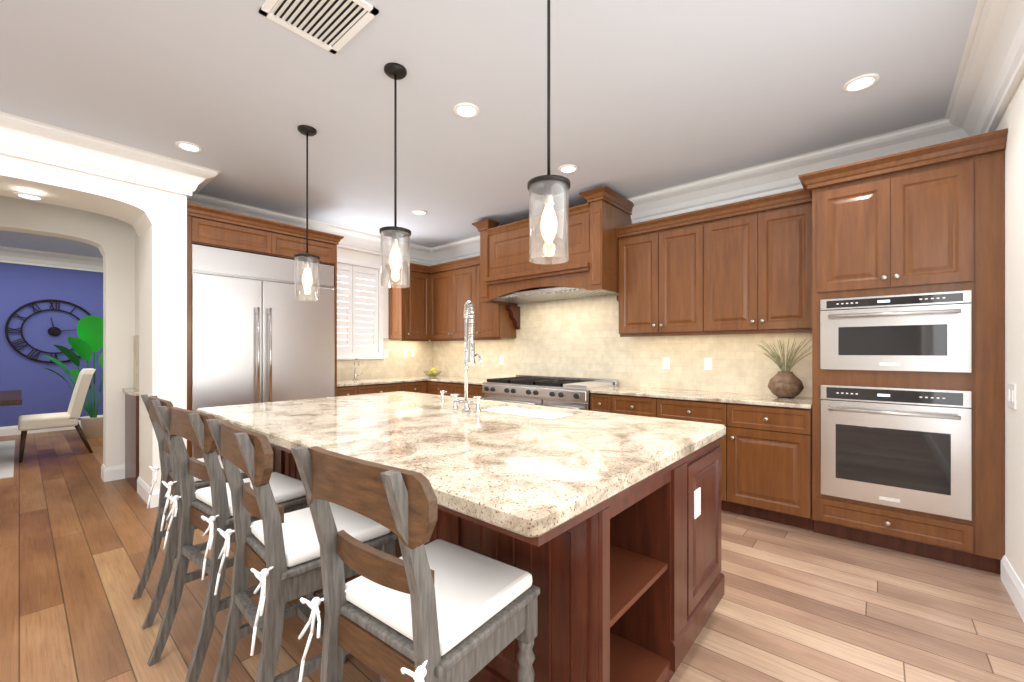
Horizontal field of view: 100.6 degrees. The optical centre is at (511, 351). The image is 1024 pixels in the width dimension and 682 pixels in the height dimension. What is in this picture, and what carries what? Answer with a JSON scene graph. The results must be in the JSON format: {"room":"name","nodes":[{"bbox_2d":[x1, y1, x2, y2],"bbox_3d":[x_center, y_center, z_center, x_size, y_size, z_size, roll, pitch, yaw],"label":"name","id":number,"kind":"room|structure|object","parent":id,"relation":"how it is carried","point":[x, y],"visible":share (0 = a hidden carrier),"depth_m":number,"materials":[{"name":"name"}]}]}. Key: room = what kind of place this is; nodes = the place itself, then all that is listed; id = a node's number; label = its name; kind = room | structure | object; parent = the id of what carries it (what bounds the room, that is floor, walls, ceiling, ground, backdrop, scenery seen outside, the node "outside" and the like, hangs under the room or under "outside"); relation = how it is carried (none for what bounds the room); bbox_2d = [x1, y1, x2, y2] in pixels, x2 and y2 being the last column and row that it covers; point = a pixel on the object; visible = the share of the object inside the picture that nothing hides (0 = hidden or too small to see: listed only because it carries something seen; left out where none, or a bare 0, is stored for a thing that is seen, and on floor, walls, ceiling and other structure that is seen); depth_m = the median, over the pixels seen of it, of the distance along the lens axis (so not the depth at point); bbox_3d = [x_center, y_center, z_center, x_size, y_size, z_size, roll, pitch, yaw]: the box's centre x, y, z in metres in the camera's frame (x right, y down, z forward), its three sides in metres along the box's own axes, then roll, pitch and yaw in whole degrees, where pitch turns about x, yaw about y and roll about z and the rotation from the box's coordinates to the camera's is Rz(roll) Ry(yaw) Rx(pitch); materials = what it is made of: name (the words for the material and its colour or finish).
{"room":"kitchen","nodes":[
{"label":"kitchen","id":0,"kind":"room"},
{"bbox_2d":[0,262,102,426],"bbox_3d":[-7.453,-0.138,6.937,0.150,2.860,7.770,0,0,41],"label":"wall","id":1,"kind":"structure","parent":0,"point":[44,390],"depth_m":6.78,"materials":[{"name":"blue paint"}]},
{"bbox_2d":[0,420,81,435],"bbox_3d":[-8.017,1.222,6.156,0.016,0.140,5.550,0,0,41],"label":"baseboard","id":2,"kind":"structure","parent":1,"relation":"attached to","point":[8,430],"depth_m":6.58,"materials":[{"name":"white wood"}]},
{"bbox_2d":[5,299,90,362],"bbox_3d":[-7.380,-0.318,6.854,0.026,1.028,1.028,0,0,41],"label":"clock","id":3,"kind":"object","parent":1,"relation":"attached to","point":[54,331],"visible":0.69,"depth_m":6.71,"materials":[{"name":"brown metal"}]},
{"bbox_2d":[0,246,102,272],"bbox_3d":[-7.946,-1.459,6.095,0.203,0.217,5.550,0,0,41],"label":"crown molding","id":4,"kind":"structure","parent":1,"relation":"attached to","point":[13,255],"depth_m":6.70,"materials":[{"name":"white"}]},
{"bbox_2d":[0,196,134,466],"bbox_3d":[-4.468,-0.138,3.854,0.200,2.860,4.400,0,0,41],"label":"wall","id":5,"kind":"structure","parent":0,"point":[112,239],"depth_m":4.25,"materials":[{"name":"white paint"}]},
{"bbox_2d":[101,464,124,478],"bbox_3d":[-3.663,1.222,4.952,0.016,0.140,1.626,0,0,41],"label":"baseboard","id":6,"kind":"structure","parent":5,"relation":"attached to","point":[112,473],"depth_m":4.25,"materials":[{"name":"white wood"}]},
{"bbox_2d":[135,231,138,334],"bbox_3d":[-4.071,-0.138,3.663,0.650,2.860,1.630,0,0,41],"label":"wall","id":7,"kind":"structure","parent":0,"point":[136,284],"depth_m":4.33,"materials":[{"name":"white paint"}]},
{"bbox_2d":[137,476,154,507],"bbox_3d":[-3.201,1.222,3.702,0.616,0.140,0.016,0,0,41],"label":"baseboard","id":8,"kind":"structure","parent":7,"relation":"attached to","point":[143,489],"depth_m":3.65,"materials":[{"name":"white wood"}]},
{"bbox_2d":[187,196,215,207],"bbox_3d":[-2.978,-1.459,3.958,0.540,0.217,0.203,0,0,41],"label":"crown molding","id":9,"kind":"structure","parent":7,"relation":"attached to","point":[197,202],"depth_m":4.30,"materials":[{"name":"white"}]},
{"bbox_2d":[337,247,431,360],"bbox_3d":[-2.381,-0.138,5.500,0.150,2.860,3.320,0,0,41],"label":"wall","id":10,"kind":"structure","parent":0,"point":[357,255],"depth_m":5.98,"materials":[{"name":"white paint"}]},
{"bbox_2d":[214,199,431,263],"bbox_3d":[-2.316,-1.459,5.306,0.203,0.217,3.110,0,0,41],"label":"crown molding","id":11,"kind":"structure","parent":10,"relation":"attached to","point":[356,240],"depth_m":5.46,"materials":[{"name":"white"}]},
{"bbox_2d":[337,257,384,358],"bbox_3d":[-2.149,-0.555,5.703,0.155,1.325,0.910,0,0,41],"label":"window shutters","id":12,"kind":"object","parent":10,"relation":"attached to","point":[357,311],"visible":0.85,"depth_m":5.75,"materials":[{"name":"white wood"}]},
{"bbox_2d":[337,338,432,379],"bbox_3d":[-1.863,0.097,5.976,0.012,0.560,1.897,0,0,41],"label":"backsplash","id":13,"kind":"structure","parent":10,"relation":"attached to","point":[395,363],"depth_m":6.17,"materials":[{"name":"tile"}]},
{"bbox_2d":[384,350,387,357],"bbox_3d":[-1.789,0.037,6.046,0.007,0.110,0.060,0,0,41],"label":"outlet","id":14,"kind":"object","parent":13,"relation":"attached to","point":[385,351],"depth_m":6.05,"materials":[{"name":"white plastic"}]},
{"bbox_2d":[386,261,428,339],"bbox_3d":[-1.486,-0.700,6.153,0.347,1.053,0.476,0,0,41],"label":"upper cabinet","id":15,"kind":"object","parent":10,"relation":"attached to","point":[408,307],"depth_m":6.01,"materials":[{"name":"brown wood"}]},
{"bbox_2d":[0,0,977,257],"bbox_3d":[-3.270,-1.593,3.527,11.240,0.050,8.070,0,0,41],"label":"ceiling","id":16,"kind":"structure","parent":0,"point":[646,96],"depth_m":2.57,"materials":[{"name":"white paint"}]},
{"bbox_2d":[13,192,44,200],"bbox_3d":[-3.640,-1.165,3.206,0.158,0.010,0.158,0,0,32],"label":"recessed light","id":17,"kind":"object","parent":16,"relation":"in","point":[19,194],"depth_m":3.20,"materials":[{"name":"white plastic"}]},
{"bbox_2d":[0,111,223,203],"bbox_3d":[-4.086,-1.459,2.074,0.203,0.217,4.503,0,0,41],"label":"crown molding","id":18,"kind":"structure","parent":16,"relation":"attached to","point":[20,137],"depth_m":3.21,"materials":[{"name":"white"}]},
{"bbox_2d":[175,141,202,152],"bbox_3d":[-2.473,-1.563,3.256,0.169,0.010,0.169,0,0,32],"label":"recessed light","id":19,"kind":"object","parent":16,"relation":"in","point":[187,146],"depth_m":3.25,"materials":[{"name":"white"}]},
{"bbox_2d":[294,125,320,300],"bbox_3d":[-1.449,-0.966,3.005,0.171,1.205,0.171,0,0,-4],"label":"pendant light","id":20,"kind":"object","parent":16,"relation":"hanging from","point":[306,130],"depth_m":2.99,"materials":[{"name":"clear glass"}]},
{"bbox_2d":[259,0,378,53],"bbox_3d":[-0.889,-1.562,1.955,0.420,0.012,0.360,0,0,41],"label":"ceiling vent","id":21,"kind":"object","parent":16,"relation":"in","point":[334,26],"visible":0.96,"depth_m":1.99,"materials":[{"name":"white painted metal"},{"name":"black metal"}]},
{"bbox_2d":[379,62,410,287],"bbox_3d":[-0.650,-0.966,2.369,0.171,1.205,0.171,0,0,-4],"label":"pendant light","id":22,"kind":"object","parent":16,"relation":"hanging from","point":[396,71],"depth_m":2.35,"materials":[{"name":"clear glass"}]},
{"bbox_2d":[412,210,426,214],"bbox_3d":[-1.042,-1.563,4.795,0.169,0.010,0.169,0,0,32],"label":"recessed light","id":23,"kind":"object","parent":16,"relation":"in","point":[418,212],"depth_m":4.79,"materials":[{"name":"white"}]},
{"bbox_2d":[453,103,479,117],"bbox_3d":[-0.296,-1.563,2.764,0.169,0.010,0.169,0,0,17],"label":"recessed light","id":24,"kind":"object","parent":16,"relation":"in","point":[464,110],"depth_m":2.76,"materials":[{"name":"white"}]},
{"bbox_2d":[527,0,569,263],"bbox_3d":[0.148,-0.966,1.702,0.171,1.205,0.171,0,0,-4],"label":"pendant light","id":25,"kind":"object","parent":16,"relation":"hanging from","point":[548,186],"depth_m":1.68,"materials":[{"name":"clear glass"}]},
{"bbox_2d":[558,164,577,173],"bbox_3d":[0.482,-1.563,3.652,0.169,0.010,0.169,0,0,32],"label":"recessed light","id":26,"kind":"object","parent":16,"relation":"in","point":[568,168],"depth_m":3.64,"materials":[{"name":"white"}]},
{"bbox_2d":[842,73,879,92],"bbox_3d":[2.036,-1.563,2.483,0.169,0.010,0.169,0,0,5],"label":"recessed light","id":27,"kind":"object","parent":16,"relation":"in","point":[855,84],"depth_m":2.48,"materials":[{"name":"white"}]},
{"bbox_2d":[0,428,1023,681],"bbox_3d":[-3.270,1.317,3.527,11.240,0.050,8.070,0,0,41],"label":"floor","id":28,"kind":"structure","parent":0,"point":[794,604],"depth_m":2.14,"materials":[{"name":"brown wood"}]},
{"bbox_2d":[0,440,14,478],"bbox_3d":[-6.958,1.286,4.258,2.700,0.012,2.560,0,0,41],"label":"dining rug","id":29,"kind":"object","parent":28,"relation":"on","point":[7,450],"visible":1,"depth_m":5.02,"materials":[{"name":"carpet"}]},
{"bbox_2d":[0,390,21,405],"bbox_3d":[-6.691,0.905,4.530,1.750,0.747,1.920,0,0,41],"label":"dining table","id":30,"kind":"object","parent":29,"relation":"on","point":[10,397],"visible":1,"depth_m":4.88,"materials":[{"name":"brown wood"}]},
{"bbox_2d":[18,368,95,461],"bbox_3d":[-5.686,0.764,5.320,0.500,1.065,0.650,0,0,41],"label":"dining chair","id":31,"kind":"object","parent":28,"relation":"on","point":[68,418],"visible":1,"depth_m":5.24,"materials":[{"name":"beige fabric"}]},
{"bbox_2d":[42,315,102,438],"bbox_3d":[-6.377,0.389,6.321,0.982,1.806,0.827,0,0,41],"label":"plant","id":32,"kind":"object","parent":28,"relation":"on","point":[86,343],"visible":0.71,"depth_m":6.24,"materials":[{"name":"green plant"}]},
{"bbox_2d":[0,154,186,489],"bbox_3d":[-4.505,-0.138,2.202,0.600,2.860,4.450,0,0,41],"label":"arch","id":33,"kind":"object","parent":28,"relation":"on","point":[156,219],"visible":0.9,"depth_m":3.57,"materials":[{"name":"white paint"}]},
{"bbox_2d":[122,335,138,491],"bbox_3d":[-3.670,0.567,4.128,0.630,1.450,0.097,0,0,41],"label":"pantry","id":34,"kind":"object","parent":28,"relation":"on","point":[131,435],"visible":0.71,"depth_m":4.10,"materials":[{"name":"brown wood"}]},
{"bbox_2d":[132,395,259,629],"bbox_3d":[-1.674,0.762,2.296,0.485,1.060,0.530,0,0,43],"label":"stool","id":35,"kind":"object","parent":28,"relation":"on","point":[169,484],"visible":0.52,"depth_m":2.13,"materials":[{"name":"grey wood"}]},
{"bbox_2d":[147,406,315,681],"bbox_3d":[-1.204,0.762,1.864,0.485,1.060,0.530,0,0,36],"label":"stool","id":36,"kind":"object","parent":28,"relation":"on","point":[208,511],"visible":0.56,"depth_m":1.75,"materials":[{"name":"grey wood"}]},
{"bbox_2d":[187,203,343,458],"bbox_3d":[-2.644,-0.002,4.493,0.760,2.588,1.441,0,0,41],"label":"refrigerator","id":37,"kind":"object","parent":28,"relation":"on","point":[257,332],"visible":0.71,"depth_m":4.15,"materials":[{"name":"silver metal"}]},
{"bbox_2d":[206,419,397,681],"bbox_3d":[-0.742,0.762,1.480,0.485,1.060,0.530,0,0,44],"label":"stool","id":38,"kind":"object","parent":28,"relation":"on","point":[277,553],"visible":0.69,"depth_m":1.34,"materials":[{"name":"grey wood"}]},
{"bbox_2d":[337,384,360,395],"bbox_3d":[-2.159,0.850,5.142,0.647,0.885,0.272,0,0,41],"label":"base cabinet","id":39,"kind":"object","parent":28,"relation":"on","point":[342,389],"depth_m":4.94,"materials":[{"name":"brown wood"}]},
{"bbox_2d":[361,380,400,393],"bbox_3d":[-1.874,0.850,5.472,0.647,0.885,0.600,0,0,41],"label":"base cabinet","id":40,"kind":"object","parent":28,"relation":"on","point":[396,386],"depth_m":5.27,"materials":[{"name":"brown wood"}]},
{"bbox_2d":[337,376,416,383],"bbox_3d":[-1.827,0.392,5.519,0.657,0.030,1.277,0,0,41],"label":"countertop","id":41,"kind":"structure","parent":40,"relation":"on","point":[389,380],"depth_m":5.46,"materials":[{"name":"beige stone"}]},
{"bbox_2d":[353,358,361,379],"bbox_3d":[-1.993,0.232,5.548,0.143,0.288,0.127,0,0,41],"label":"bar faucet","id":42,"kind":"object","parent":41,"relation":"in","point":[354,378],"visible":1,"depth_m":5.54,"materials":[{"name":"silver metal"}]},
{"bbox_2d":[401,380,424,392],"bbox_3d":[-1.537,0.850,5.864,0.647,0.885,0.434,0,0,41],"label":"base cabinet","id":43,"kind":"object","parent":28,"relation":"on","point":[418,386],"depth_m":5.64,"materials":[{"name":"brown wood"}]},
{"bbox_2d":[291,446,539,681],"bbox_3d":[-0.244,0.762,1.095,0.485,1.060,0.530,0,0,37],"label":"stool","id":44,"kind":"object","parent":28,"relation":"on","point":[437,610],"visible":1,"depth_m":1.00,"materials":[{"name":"grey wood"}]},
{"bbox_2d":[425,380,452,395],"bbox_3d":[-0.758,0.850,5.873,0.560,0.885,0.632,0,0,41],"label":"base cabinet","id":45,"kind":"object","parent":28,"relation":"on","point":[431,386],"depth_m":5.64,"materials":[{"name":"brown wood"}]},
{"bbox_2d":[417,376,488,383],"bbox_3d":[-0.782,0.392,5.887,1.759,0.030,0.642,0,0,41],"label":"countertop","id":46,"kind":"structure","parent":45,"relation":"on","point":[460,380],"depth_m":5.77,"materials":[{"name":"beige stone"}]},
{"bbox_2d":[423,368,441,376],"bbox_3d":[-1.171,0.312,6.266,0.280,0.129,0.280,0,0,41],"label":"decorative bowl","id":47,"kind":"object","parent":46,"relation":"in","point":[434,372],"visible":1,"depth_m":6.22,"materials":[{"name":"clear glass"}]},
{"bbox_2d":[453,380,484,398],"bbox_3d":[-0.330,0.850,5.503,0.572,0.885,0.632,0,0,41],"label":"base cabinet","id":48,"kind":"object","parent":28,"relation":"on","point":[473,389],"depth_m":5.26,"materials":[{"name":"brown wood"}]},
{"bbox_2d":[219,424,725,681],"bbox_3d":[-0.464,0.853,2.393,2.690,0.880,1.503,0,0,41],"label":"kitchen island","id":49,"kind":"object","parent":28,"relation":"on","point":[603,529],"depth_m":1.55,"materials":[{"name":"brown wood"}]},
{"bbox_2d":[196,392,725,543],"bbox_3d":[-0.475,0.387,2.392,2.716,0.050,1.548,0,0,41],"label":"island countertop","id":50,"kind":"structure","parent":49,"relation":"on","point":[519,476],"depth_m":1.67,"materials":[{"name":"beige stone"}]},
{"bbox_2d":[448,316,483,411],"bbox_3d":[-0.292,0.083,2.546,0.275,0.560,0.135,0,0,41],"label":"faucet","id":51,"kind":"object","parent":50,"relation":"on","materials":[{"name":"silver metal"}]},
{"bbox_2d":[484,404,571,419],"bbox_3d":[0.077,0.488,2.608,0.689,0.209,0.390,0,0,41],"label":"sink","id":52,"kind":"object","parent":50,"relation":"in","point":[503,407],"depth_m":2.79,"materials":[{"name":"white ceramic"}]},
{"bbox_2d":[482,375,618,410],"bbox_3d":[0.384,0.799,4.801,1.414,0.985,0.728,0,0,41],"label":"range","id":53,"kind":"object","parent":28,"relation":"on","point":[565,392],"visible":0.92,"depth_m":4.56,"materials":[{"name":"silver metal"}]},
{"bbox_2d":[590,392,612,412],"bbox_3d":[1.053,0.850,4.311,0.227,0.885,0.632,0,0,41],"label":"base cabinet","id":54,"kind":"object","parent":28,"relation":"on","point":[599,401],"depth_m":4.06,"materials":[{"name":"brown wood"}]},
{"bbox_2d":[613,392,656,417],"bbox_3d":[1.303,0.850,4.094,0.435,0.885,0.632,0,0,41],"label":"base cabinet","id":55,"kind":"object","parent":28,"relation":"on","point":[646,406],"depth_m":3.85,"materials":[{"name":"brown wood"}]},
{"bbox_2d":[657,396,728,511],"bbox_3d":[1.682,0.850,3.768,0.565,0.885,0.632,0,0,41],"label":"base cabinet","id":56,"kind":"object","parent":28,"relation":"on","point":[668,407],"depth_m":3.44,"materials":[{"name":"brown wood"}]},
{"bbox_2d":[729,400,808,529],"bbox_3d":[2.103,0.850,3.405,0.547,0.885,0.632,0,0,41],"label":"base cabinet","id":57,"kind":"object","parent":28,"relation":"on","point":[769,443],"depth_m":3.16,"materials":[{"name":"brown wood"}]},
{"bbox_2d":[590,386,808,407],"bbox_3d":[1.635,0.392,3.802,1.774,0.030,0.642,0,0,41],"label":"countertop","id":58,"kind":"structure","parent":57,"relation":"on","point":[742,398],"depth_m":3.61,"materials":[{"name":"beige stone"}]},
{"bbox_2d":[758,338,811,397],"bbox_3d":[2.208,0.136,3.424,0.383,0.479,0.414,0,0,41],"label":"decorative vase","id":59,"kind":"object","parent":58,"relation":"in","point":[783,383],"visible":1,"depth_m":3.38,"materials":[{"name":"brown ceramic"}]},
{"bbox_2d":[809,128,1007,573],"bbox_3d":[2.642,0.033,2.921,0.889,2.518,0.660,0,0,41],"label":"tall cabinet","id":60,"kind":"object","parent":28,"relation":"on","point":[881,280],"depth_m":2.63,"materials":[{"name":"brown wood"}]},
{"bbox_2d":[518,287,555,291],"bbox_3d":[-0.782,-0.138,6.412,11.240,2.860,0.150,0,0,41],"label":"wall","id":61,"kind":"structure","parent":0,"point":[537,288],"depth_m":5.37,"materials":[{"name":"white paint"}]},
{"bbox_2d":[429,256,476,339],"bbox_3d":[-0.731,-0.700,6.034,0.990,1.053,0.352,0,0,41],"label":"upper cabinet","id":62,"kind":"object","parent":61,"relation":"attached to","point":[452,284],"depth_m":5.90,"materials":[{"name":"brown wood"}]},
{"bbox_2d":[477,284,516,339],"bbox_3d":[-0.205,-0.700,5.580,0.400,1.053,0.352,0,0,41],"label":"upper cabinet","id":63,"kind":"object","parent":61,"relation":"attached to","point":[496,307],"depth_m":5.40,"materials":[{"name":"brown wood"}]},
{"bbox_2d":[477,204,631,291],"bbox_3d":[0.455,-1.088,4.807,1.628,0.560,0.660,0,0,41],"label":"range hood","id":64,"kind":"object","parent":61,"relation":"attached to","point":[503,261],"depth_m":4.36,"materials":[{"name":"brown wood"}]},
{"bbox_2d":[433,294,811,396],"bbox_3d":[0.635,-0.141,5.082,4.957,1.035,0.012,0,0,41],"label":"backsplash","id":65,"kind":"structure","parent":61,"relation":"attached to","point":[577,337],"depth_m":4.67,"materials":[{"name":"tile"}]},
{"bbox_2d":[500,356,503,364],"bbox_3d":[-0.137,0.122,5.736,0.072,0.116,0.008,0,0,41],"label":"outlet","id":66,"kind":"object","parent":65,"relation":"attached to","point":[501,357],"depth_m":5.72,"materials":[{"name":"white plastic"}]},
{"bbox_2d":[663,357,669,368],"bbox_3d":[1.552,0.122,4.279,0.072,0.116,0.008,0,0,41],"label":"outlet","id":67,"kind":"object","parent":65,"relation":"attached to","point":[666,361],"depth_m":4.27,"materials":[{"name":"white plastic"}]},
{"bbox_2d":[704,358,711,369],"bbox_3d":[1.855,0.122,4.018,0.072,0.116,0.008,0,0,41],"label":"outlet","id":68,"kind":"object","parent":65,"relation":"attached to","point":[707,361],"depth_m":4.02,"materials":[{"name":"white plastic"}]},
{"bbox_2d":[617,209,712,335],"bbox_3d":[1.484,-0.700,4.123,0.811,1.053,0.352,0,0,41],"label":"upper cabinet","id":69,"kind":"object","parent":61,"relation":"attached to","point":[661,263],"depth_m":3.96,"materials":[{"name":"brown wood"}]},
{"bbox_2d":[428,119,939,264],"bbox_3d":[0.829,-1.459,4.789,5.640,0.217,0.203,0,0,41],"label":"crown molding","id":70,"kind":"structure","parent":61,"relation":"attached to","point":[778,176],"depth_m":3.69,"materials":[{"name":"white"}]},
{"bbox_2d":[705,188,808,334],"bbox_3d":[2.096,-0.700,3.595,0.806,1.053,0.352,0,0,41],"label":"upper cabinet","id":71,"kind":"object","parent":61,"relation":"attached to","point":[757,251],"depth_m":3.44,"materials":[{"name":"brown wood"}]},
{"bbox_2d":[995,77,1023,584],"bbox_3d":[0.717,-0.138,-0.110,0.150,2.860,7.770,0,0,41],"label":"wall","id":72,"kind":"structure","parent":0,"point":[1012,120],"depth_m":2.23,"materials":[{"name":"white paint"}]},
{"bbox_2d":[940,0,1023,142],"bbox_3d":[0.633,-1.459,0.062,0.203,0.217,7.620,0,0,41],"label":"crown molding","id":73,"kind":"structure","parent":72,"relation":"attached to","point":[990,76],"depth_m":2.22,"materials":[{"name":"white"}]},
{"bbox_2d":[1007,383,1016,409],"bbox_3d":[2.651,0.237,2.256,0.011,0.130,0.160,0,0,41],"label":"outlet","id":74,"kind":"object","parent":72,"relation":"attached to","point":[1011,395],"depth_m":2.23,"materials":[{"name":"white plastic"}]},
{"bbox_2d":[1001,555,1023,621],"bbox_3d":[0.496,1.222,-0.239,0.016,0.140,6.986,0,0,41],"label":"baseboard","id":75,"kind":"structure","parent":72,"relation":"attached to","point":[1012,583],"depth_m":2.20,"materials":[{"name":"white wood"}]}
]}

